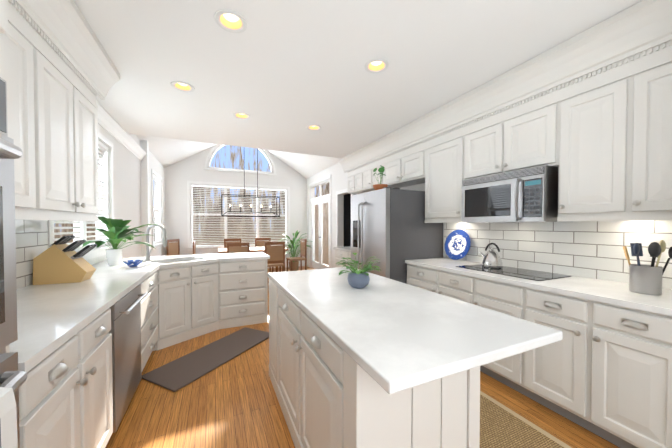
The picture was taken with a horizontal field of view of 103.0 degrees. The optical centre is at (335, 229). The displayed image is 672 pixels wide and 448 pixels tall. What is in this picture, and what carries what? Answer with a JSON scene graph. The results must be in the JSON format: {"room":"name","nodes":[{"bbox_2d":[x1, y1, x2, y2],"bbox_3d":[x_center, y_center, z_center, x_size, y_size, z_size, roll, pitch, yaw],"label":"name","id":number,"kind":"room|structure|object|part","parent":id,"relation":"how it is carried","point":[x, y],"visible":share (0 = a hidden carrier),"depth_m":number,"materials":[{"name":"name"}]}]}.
{"room":"kitchen","nodes":[
{"label":"kitchen","id":0,"kind":"room"},
{"bbox_2d":[75,124,164,264],"bbox_3d":[-2.595,-0.235,2.617,0.150,3.050,10.100,0,1,-24],"label":"wall","id":1,"kind":"structure","parent":0,"point":[127,184],"depth_m":4.20,"materials":[{"name":"white paint"}]},
{"bbox_2d":[3,0,42,215],"bbox_3d":[-1.572,-0.582,0.972,0.350,1.000,0.800,0,1,-24],"label":"upper cabinet","id":2,"kind":"object","parent":1,"relation":"attached to","point":[23,69],"depth_m":1.33,"materials":[{"name":"white paint"}]},
{"bbox_2d":[15,220,47,288],"bbox_3d":[-1.915,0.156,1.324,0.010,0.489,1.700,0,1,-24],"label":"backsplash","id":3,"kind":"structure","parent":1,"relation":"attached to","point":[31,240],"depth_m":1.88,"materials":[{"name":"tile"}]},
{"bbox_2d":[27,24,102,219],"bbox_3d":[-1.911,-0.595,1.718,0.350,1.000,0.840,0,1,-24],"label":"upper cabinet","id":4,"kind":"object","parent":1,"relation":"attached to","point":[61,72],"depth_m":1.72,"materials":[{"name":"white paint"}]},
{"bbox_2d":[48,132,117,259],"bbox_3d":[-2.608,-0.398,2.763,0.150,1.410,1.540,0,1,-24],"label":"kitchen window","id":5,"kind":"structure","parent":1,"relation":"in","point":[93,253],"depth_m":3.31,"materials":[{"name":"white paint"}]},
{"bbox_2d":[54,146,104,244],"bbox_3d":[-2.626,-0.412,2.754,0.001,1.160,1.280,0,1,-24],"label":"window blinds","id":6,"kind":"object","parent":5,"relation":"attached to","point":[62,233],"depth_m":3.00,"materials":[{"name":"white plastic"}]},
{"bbox_2d":[96,100,145,160],"bbox_3d":[-2.848,-1.293,3.438,0.085,0.158,3.065,0,1,-24],"label":"crown molding","id":7,"kind":"structure","parent":1,"relation":"attached to","point":[109,124],"depth_m":3.53,"materials":[{"name":"white paint"}]},
{"bbox_2d":[140,140,149,256],"bbox_3d":[-3.502,-0.184,4.914,0.100,2.870,0.130,0,1,-24],"label":"wall","id":8,"kind":"structure","parent":1,"relation":"attached to","point":[145,214],"depth_m":4.85,"materials":[{"name":"white paint"}]},
{"bbox_2d":[151,169,162,249],"bbox_3d":[-4.164,-0.431,6.185,0.150,1.720,1.280,0,1,-24],"label":"window","id":9,"kind":"structure","parent":1,"relation":"in","point":[160,244],"depth_m":6.61,"materials":[{"name":"white paint"}]},
{"bbox_2d":[153,179,159,241],"bbox_3d":[-4.183,-0.446,6.177,0.001,1.470,1.020,0,1,-24],"label":"window blinds","id":10,"kind":"object","parent":9,"relation":"attached to","point":[156,209],"depth_m":6.31,"materials":[{"name":"white"}]},
{"bbox_2d":[164,144,306,262],"bbox_3d":[-2.789,-0.886,7.984,4.250,4.170,0.150,0,1,-24],"label":"wall","id":11,"kind":"structure","parent":0,"point":[178,175],"depth_m":7.52,"materials":[{"name":"white paint"}]},
{"bbox_2d":[187,181,289,250],"bbox_3d":[-2.782,-0.386,7.941,2.900,1.930,0.150,0,1,-24],"label":"window","id":12,"kind":"structure","parent":11,"relation":"in","point":[189,207],"depth_m":7.74,"materials":[{"name":"white paint"}]},
{"bbox_2d":[192,186,285,245],"bbox_3d":[-2.790,-0.401,7.959,2.640,1.680,0.001,0,1,-24],"label":"window blinds","id":13,"kind":"object","parent":12,"relation":"attached to","point":[236,215],"depth_m":7.88,"materials":[{"name":"white plastic"}]},
{"bbox_2d":[204,144,276,174],"bbox_3d":[-2.782,-2.205,7.910,2.020,1.030,0.150,0,1,-24],"label":"window frame","id":14,"kind":"structure","parent":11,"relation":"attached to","point":[210,156],"depth_m":7.79,"materials":[{"name":"white paint"}]},
{"bbox_2d":[267,262,304,267],"bbox_3d":[-2.754,1.140,7.943,3.950,0.120,0.016,0,1,-24],"label":"baseboard","id":15,"kind":"structure","parent":11,"relation":"attached to","point":[303,263],"depth_m":8.50,"materials":[{"name":"white paint"}]},
{"bbox_2d":[136,135,340,178],"bbox_3d":[-2.013,-2.282,6.254,3.950,1.320,3.600,0,1,-24],"label":"ceiling","id":16,"kind":"structure","parent":0,"point":[166,152],"depth_m":6.85,"materials":[{"name":"white paint"}]},
{"bbox_2d":[221,149,279,216],"bbox_3d":[-2.059,-1.529,6.465,1.328,2.422,0.358,0,1,-24],"label":"chandelier","id":17,"kind":"object","parent":16,"relation":"hanging from","point":[251,197],"visible":0.98,"depth_m":6.52,"materials":[{"name":"black metal"}]},
{"bbox_2d":[344,194,350,246],"bbox_3d":[0.973,0.083,6.553,1.400,2.480,1.520,0,1,-24],"label":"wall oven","id":18,"kind":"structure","parent":0,"point":[347,220],"depth_m":6.97,"materials":[{"name":"black"}]},
{"bbox_2d":[74,0,641,157],"bbox_3d":[0.016,-1.407,1.807,3.950,0.120,6.200,0,1,-24],"label":"ceiling","id":19,"kind":"structure","parent":0,"point":[283,74],"depth_m":2.11,"materials":[{"name":"white paint"}]},
{"bbox_2d":[171,81,194,91],"bbox_3d":[-1.452,-1.374,2.536,0.200,0.050,0.200,0,1,-24],"label":"recessed light","id":20,"kind":"object","parent":19,"relation":"in","point":[182,86],"visible":0.88,"depth_m":2.56,"materials":[{"name":"white"}]},
{"bbox_2d":[214,9,246,32],"bbox_3d":[-0.676,-1.360,1.724,0.200,0.050,0.200,0,1,-24],"label":"recessed light","id":21,"kind":"object","parent":19,"relation":"in","point":[229,20],"visible":0.96,"depth_m":1.74,"materials":[{"name":"white"}]},
{"bbox_2d":[233,112,249,118],"bbox_3d":[-1.132,-1.385,3.208,0.200,0.050,0.200,0,1,-24],"label":"recessed light","id":22,"kind":"object","parent":19,"relation":"in","point":[240,115],"visible":0.79,"depth_m":3.24,"materials":[{"name":"white"}]},
{"bbox_2d":[306,125,320,130],"bbox_3d":[-0.298,-1.392,3.598,0.200,0.050,0.200,0,1,-24],"label":"recessed light","id":23,"kind":"object","parent":19,"relation":"in","point":[313,127],"visible":0.88,"depth_m":3.63,"materials":[{"name":"white"}]},
{"bbox_2d":[364,58,388,72],"bbox_3d":[0.335,-1.368,2.206,0.200,0.050,0.200,0,1,-24],"label":"recessed light","id":24,"kind":"object","parent":19,"relation":"in","point":[378,65],"visible":0.98,"depth_m":2.23,"materials":[{"name":"white"}]},
{"bbox_2d":[105,266,619,447],"bbox_3d":[-0.729,1.325,3.493,4.250,0.100,10.100,0,1,-24],"label":"floor","id":25,"kind":"structure","parent":0,"point":[233,403],"depth_m":1.92,"materials":[{"name":"brown wood"}]},
{"bbox_2d":[0,0,27,447],"bbox_3d":[-0.988,0.004,0.403,0.934,2.644,0.992,0,1,-24],"label":"wall oven","id":26,"kind":"object","parent":25,"relation":"on","point":[12,379],"visible":1,"depth_m":0.74,"materials":[{"name":"white paint"}]},
{"bbox_2d":[19,224,162,447],"bbox_3d":[-1.924,0.622,2.143,0.660,1.352,3.187,0,1,-24],"label":"cabinet","id":27,"kind":"object","parent":25,"relation":"on","point":[78,389],"depth_m":1.32,"materials":[{"name":"white paint"}]},
{"bbox_2d":[9,255,172,372],"bbox_3d":[-1.917,0.406,2.159,0.690,0.037,3.215,0,1,-24],"label":"countertop","id":28,"kind":"structure","parent":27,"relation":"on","point":[51,318],"depth_m":1.43,"materials":[{"name":"white stone"}]},
{"bbox_2d":[33,235,97,284],"bbox_3d":[-2.018,0.216,2.008,0.321,0.346,0.145,0,1,-20],"label":"knife block","id":29,"kind":"object","parent":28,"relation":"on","point":[60,260],"visible":1,"depth_m":1.95,"materials":[{"name":"brown wood"}]},
{"bbox_2d":[82,216,155,265],"bbox_3d":[-2.242,0.119,2.893,0.518,0.510,0.843,0,1,-24],"label":"potted plant","id":30,"kind":"object","parent":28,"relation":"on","point":[116,232],"visible":1,"depth_m":2.78,"materials":[{"name":"green plant"}]},
{"bbox_2d":[122,260,143,266],"bbox_3d":[-2.085,0.348,2.749,0.180,0.058,0.180,0,1,-24],"label":"bowl","id":31,"kind":"object","parent":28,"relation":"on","point":[132,263],"visible":1,"depth_m":2.71,"materials":[{"name":"blue ceramic"}]},
{"bbox_2d":[123,292,150,315],"bbox_3d":[-1.391,0.508,1.868,0.025,0.013,0.390,0,1,-24],"label":"handle","id":32,"kind":"object","parent":27,"relation":"attached to","point":[142,299],"depth_m":1.97,"materials":[{"name":"silver metal"}]},
{"bbox_2d":[166,239,179,255],"bbox_3d":[-4.010,0.732,6.882,0.430,0.969,0.450,0,1,6],"label":"chair","id":33,"kind":"object","parent":25,"relation":"on","point":[173,248],"visible":0.35,"depth_m":6.90,"materials":[{"name":"brown wood"}]},
{"bbox_2d":[193,241,195,254],"bbox_3d":[-3.026,0.745,6.119,0.430,0.969,0.450,0,1,-24],"label":"chair","id":34,"kind":"object","parent":25,"relation":"on","point":[194,247],"visible":0.27,"depth_m":5.86,"materials":[{"name":"brown wood"}]},
{"bbox_2d":[141,327,268,391],"bbox_3d":[-1.230,1.278,2.792,0.480,0.017,1.250,0,1,26],"label":"mat","id":35,"kind":"object","parent":25,"relation":"on","point":[180,373],"visible":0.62,"depth_m":2.60,"materials":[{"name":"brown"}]},
{"bbox_2d":[159,224,269,347],"bbox_3d":[-1.525,0.620,3.543,1.226,1.310,1.027,0,1,-24],"label":"cabinet","id":36,"kind":"object","parent":25,"relation":"on","point":[200,294],"depth_m":3.35,"materials":[{"name":"white paint"}]},
{"bbox_3d":[-1.514,0.383,3.550,1.197,0.037,1.017,0,1,-24],"label":"left cabinet top","id":37,"kind":"part","parent":36,"relation":"part of","materials":[{"name":"white stone"}]},
{"bbox_2d":[224,238,240,247],"bbox_3d":[-2.724,0.729,7.085,0.450,0.969,0.430,0,1,-24],"label":"chair","id":38,"kind":"object","parent":25,"relation":"on","point":[237,240],"visible":0.27,"depth_m":7.25,"materials":[{"name":"brown wood"}]},
{"bbox_2d":[227,242,249,252],"bbox_3d":[-2.099,0.752,5.711,0.450,0.969,0.430,0,1,-24],"label":"chair","id":39,"kind":"object","parent":25,"relation":"on","point":[245,247],"visible":0.31,"depth_m":5.52,"materials":[{"name":"brown wood"}]},
{"bbox_2d":[218,247,287,271],"bbox_3d":[-2.048,0.843,6.565,1.550,0.759,0.950,0,1,-24],"label":"dining table","id":40,"kind":"object","parent":25,"relation":"on","point":[252,249],"visible":0.25,"depth_m":6.31,"materials":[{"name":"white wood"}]},
{"bbox_2d":[255,238,273,271],"bbox_3d":[-1.996,0.723,7.416,0.450,0.969,0.430,0,1,-24],"label":"chair","id":41,"kind":"object","parent":25,"relation":"on","point":[259,242],"visible":0.31,"depth_m":7.56,"materials":[{"name":"brown wood"}]},
{"bbox_2d":[264,242,284,273],"bbox_3d":[-1.417,0.747,6.021,0.450,0.969,0.430,0,1,-24],"label":"chair","id":42,"kind":"object","parent":25,"relation":"on","point":[276,252],"visible":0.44,"depth_m":5.85,"materials":[{"name":"brown wood"}]},
{"bbox_2d":[280,230,311,270],"bbox_3d":[-1.254,0.609,7.924,1.042,1.180,1.058,0,1,-24],"label":"floor plant","id":43,"kind":"object","parent":25,"relation":"on","point":[295,264],"visible":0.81,"depth_m":7.81,"materials":[{"name":"green plant"}]},
{"bbox_2d":[286,239,306,270],"bbox_3d":[-1.042,0.730,7.021,0.430,0.969,0.450,0,1,-24],"label":"chair","id":44,"kind":"object","parent":25,"relation":"on","point":[303,248],"visible":0.9,"depth_m":6.98,"materials":[{"name":"brown wood"}]},
{"bbox_2d":[333,246,350,267],"bbox_3d":[0.482,0.797,4.774,0.670,0.908,1.203,0,1,-24],"label":"base cabinet","id":45,"kind":"object","parent":25,"relation":"on","point":[341,252],"visible":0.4,"depth_m":4.89,"materials":[{"name":"white paint"}]},
{"bbox_2d":[269,278,479,447],"bbox_3d":[0.001,0.868,1.759,0.648,0.870,1.606,0,1,-24],"label":"kitchen island","id":46,"kind":"object","parent":25,"relation":"on","point":[330,392],"visible":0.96,"depth_m":1.13,"materials":[{"name":"white paint"}]},
{"bbox_2d":[268,267,561,393],"bbox_3d":[0.148,0.414,1.728,0.840,0.037,1.830,0,1,-24],"label":"island countertop","id":47,"kind":"structure","parent":46,"relation":"on","point":[389,336],"depth_m":1.11,"materials":[{"name":"white stone"}]},
{"bbox_2d":[336,253,379,287],"bbox_3d":[0.167,0.281,1.829,0.353,0.223,0.317,0,1,-24],"label":"potted plant","id":48,"kind":"object","parent":47,"relation":"on","point":[356,278],"visible":1,"depth_m":1.78,"materials":[{"name":"green plant"}]},
{"bbox_2d":[351,187,442,283],"bbox_3d":[0.782,0.379,3.725,0.984,1.785,0.888,0,1,-24],"label":"fridge","id":49,"kind":"object","parent":25,"relation":"on","point":[392,230],"visible":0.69,"depth_m":3.32,"materials":[{"name":"grey metal"}]},
{"bbox_2d":[373,165,387,189],"bbox_3d":[0.584,-0.684,3.531,0.200,0.343,0.205,0,1,-24],"label":"potted plant","id":50,"kind":"object","parent":49,"relation":"on","point":[381,169],"visible":0.88,"depth_m":3.48,"materials":[{"name":"green plant"}]},
{"bbox_2d":[480,391,571,447],"bbox_3d":[1.027,1.303,1.489,0.770,0.010,3.300,0,1,-24],"label":"sisal rug","id":51,"kind":"object","parent":25,"relation":"on","point":[502,426],"visible":0.15,"depth_m":1.72,"materials":[{"name":"beige fabric"}]},
{"bbox_2d":[407,264,671,447],"bbox_3d":[1.555,0.834,2.401,0.658,0.915,2.143,0,1,-24],"label":"base cabinet","id":52,"kind":"object","parent":25,"relation":"on","point":[602,370],"visible":0.83,"depth_m":1.68,"materials":[{"name":"paint"},{"name":"brushed nickel"}]},
{"bbox_2d":[405,258,671,315],"bbox_3d":[1.571,0.402,2.400,0.647,0.037,2.141,0,1,-24],"label":"countertop","id":53,"kind":"structure","parent":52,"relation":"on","point":[612,292],"depth_m":1.85,"materials":[{"name":"white stone"}]},
{"bbox_2d":[445,230,470,259],"bbox_3d":[1.461,0.179,3.228,0.082,0.363,0.370,0,1,-24],"label":"platter","id":54,"kind":"object","parent":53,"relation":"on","point":[457,244],"visible":1,"depth_m":3.23,"materials":[{"name":"blue ceramic"}]},
{"bbox_2d":[479,243,502,268],"bbox_3d":[1.534,0.249,2.663,0.184,0.244,0.234,0,1,-24],"label":"kettle","id":55,"kind":"object","parent":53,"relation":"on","point":[492,259],"visible":1,"depth_m":2.59,"materials":[{"name":"silver metal"}]},
{"bbox_2d":[623,240,671,294],"bbox_3d":[1.955,0.228,1.682,0.167,0.334,0.204,0,1,-24],"label":"utensil crock","id":56,"kind":"object","parent":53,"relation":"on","point":[645,279],"visible":1,"depth_m":1.64,"materials":[{"name":"silver metal"}]},
{"bbox_2d":[307,163,671,289],"bbox_3d":[1.137,-0.264,4.314,0.150,3.050,10.100,0,1,-24],"label":"wall","id":57,"kind":"structure","parent":0,"point":[339,177],"depth_m":6.66,"materials":[{"name":"white paint"}]},
{"bbox_2d":[309,175,330,268],"bbox_3d":[-0.450,-0.114,7.715,0.165,2.635,1.750,0,1,-24],"label":"french door","id":58,"kind":"structure","parent":57,"relation":"in","point":[317,226],"depth_m":7.69,"materials":[{"name":"white paint"}]},
{"bbox_2d":[336,188,351,246],"bbox_3d":[0.189,0.147,6.197,0.018,2.165,0.890,0,1,-24],"label":"door frame","id":59,"kind":"structure","parent":57,"relation":"attached to","point":[341,191],"depth_m":6.52,"materials":[{"name":"white paint"}]},
{"bbox_2d":[347,164,364,193],"bbox_3d":[0.503,-0.922,5.086,0.350,0.460,0.611,0,1,-24],"label":"upper cabinet","id":60,"kind":"object","parent":57,"relation":"attached to","point":[355,175],"depth_m":5.02,"materials":[{"name":"white paint"}]},
{"bbox_2d":[363,156,378,191],"bbox_3d":[0.755,-0.913,4.531,0.350,0.460,0.609,0,1,-24],"label":"upper cabinet","id":61,"kind":"object","parent":57,"relation":"attached to","point":[369,180],"depth_m":4.52,"materials":[{"name":"white paint"}]},
{"bbox_2d":[379,140,422,187],"bbox_3d":[1.071,-0.901,3.835,0.350,0.460,0.920,0,1,-24],"label":"upper cabinet","id":62,"kind":"object","parent":57,"relation":"attached to","point":[404,166],"depth_m":3.74,"materials":[{"name":"white paint"}]},
{"bbox_2d":[423,124,462,219],"bbox_3d":[1.382,-0.619,3.157,0.350,1.000,0.580,0,1,-24],"label":"upper cabinet","id":63,"kind":"object","parent":57,"relation":"attached to","point":[442,152],"depth_m":3.07,"materials":[{"name":"white paint"}]},
{"bbox_2d":[459,168,514,222],"bbox_3d":[1.598,-0.290,2.585,0.432,0.436,0.560,0,1,-24],"label":"microwave","id":64,"kind":"object","parent":57,"relation":"attached to","point":[489,197],"depth_m":2.48,"materials":[{"name":"silver metal"}]},
{"bbox_2d":[463,84,558,175],"bbox_3d":[1.678,-0.808,2.503,0.350,0.600,0.850,0,1,-24],"label":"upper cabinet","id":65,"kind":"object","parent":57,"relation":"attached to","point":[518,134],"depth_m":2.33,"materials":[{"name":"white paint"}]},
{"bbox_2d":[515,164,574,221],"bbox_3d":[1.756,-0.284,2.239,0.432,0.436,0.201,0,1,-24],"label":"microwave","id":66,"kind":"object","parent":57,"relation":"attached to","point":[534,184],"depth_m":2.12,"materials":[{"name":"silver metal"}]},
{"bbox_2d":[444,220,671,288],"bbox_3d":[1.862,-0.074,2.526,0.010,0.909,2.145,0,1,-24],"label":"backsplash","id":67,"kind":"structure","parent":57,"relation":"attached to","point":[591,249],"depth_m":2.24,"materials":[{"name":"tile"}]},
{"bbox_2d":[551,56,642,219],"bbox_3d":[1.935,-0.599,1.942,0.350,1.000,0.390,0,1,-24],"label":"upper cabinet","id":68,"kind":"object","parent":57,"relation":"attached to","point":[577,127],"depth_m":1.86,"materials":[{"name":"white paint"}]},
{"bbox_2d":[623,36,671,215],"bbox_3d":[2.082,-0.593,1.617,0.350,1.000,0.324,0,1,-24],"label":"upper cabinet","id":69,"kind":"object","parent":57,"relation":"attached to","point":[647,129],"depth_m":1.62,"materials":[{"name":"white paint"}]},
{"label":"outside","id":70,"kind":"structure","parent":0,"visible":0},
{"bbox_2d":[54,145,328,264],"bbox_3d":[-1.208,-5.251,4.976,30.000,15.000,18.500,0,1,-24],"label":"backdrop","id":71,"kind":"structure","parent":70,"point":[234,157],"depth_m":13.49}
]}

